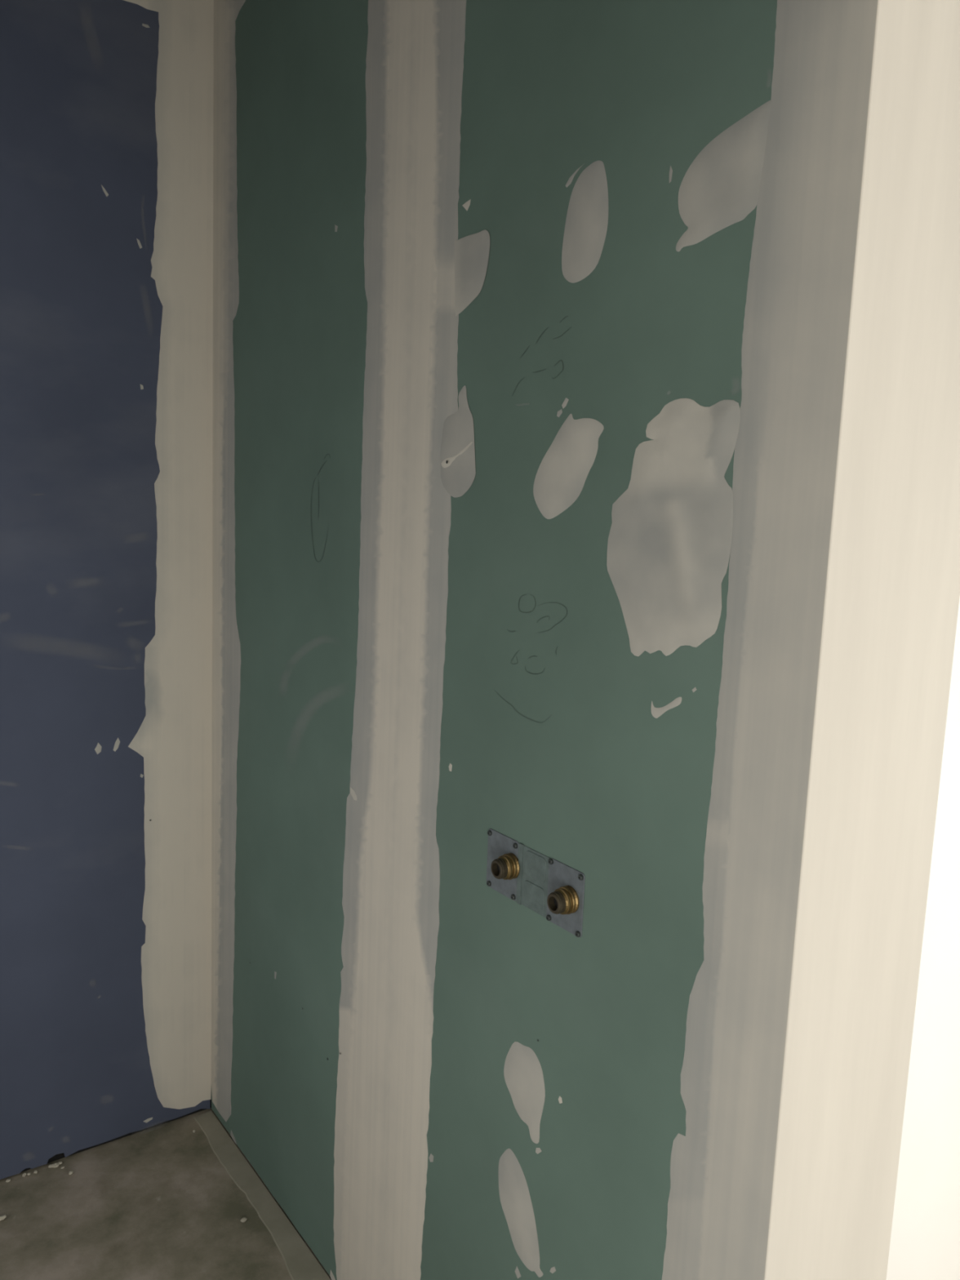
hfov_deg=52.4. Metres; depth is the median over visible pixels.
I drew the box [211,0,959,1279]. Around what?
wall
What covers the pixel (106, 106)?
wall
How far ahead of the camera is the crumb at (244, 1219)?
2.19 m
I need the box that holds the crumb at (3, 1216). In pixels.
[0,1214,6,1220]
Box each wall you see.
[0,0,213,1179]
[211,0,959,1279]
[886,598,959,1279]
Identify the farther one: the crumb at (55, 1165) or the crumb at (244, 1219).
the crumb at (55, 1165)
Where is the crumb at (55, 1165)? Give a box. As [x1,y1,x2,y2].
[52,1163,59,1168]
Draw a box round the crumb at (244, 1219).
[240,1217,247,1222]
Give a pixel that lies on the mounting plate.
(546, 886)
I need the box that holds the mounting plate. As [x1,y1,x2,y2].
[486,828,585,937]
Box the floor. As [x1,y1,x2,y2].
[0,1107,331,1279]
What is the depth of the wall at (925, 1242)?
1.71 m
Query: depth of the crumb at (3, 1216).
2.17 m
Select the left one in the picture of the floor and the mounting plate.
the floor

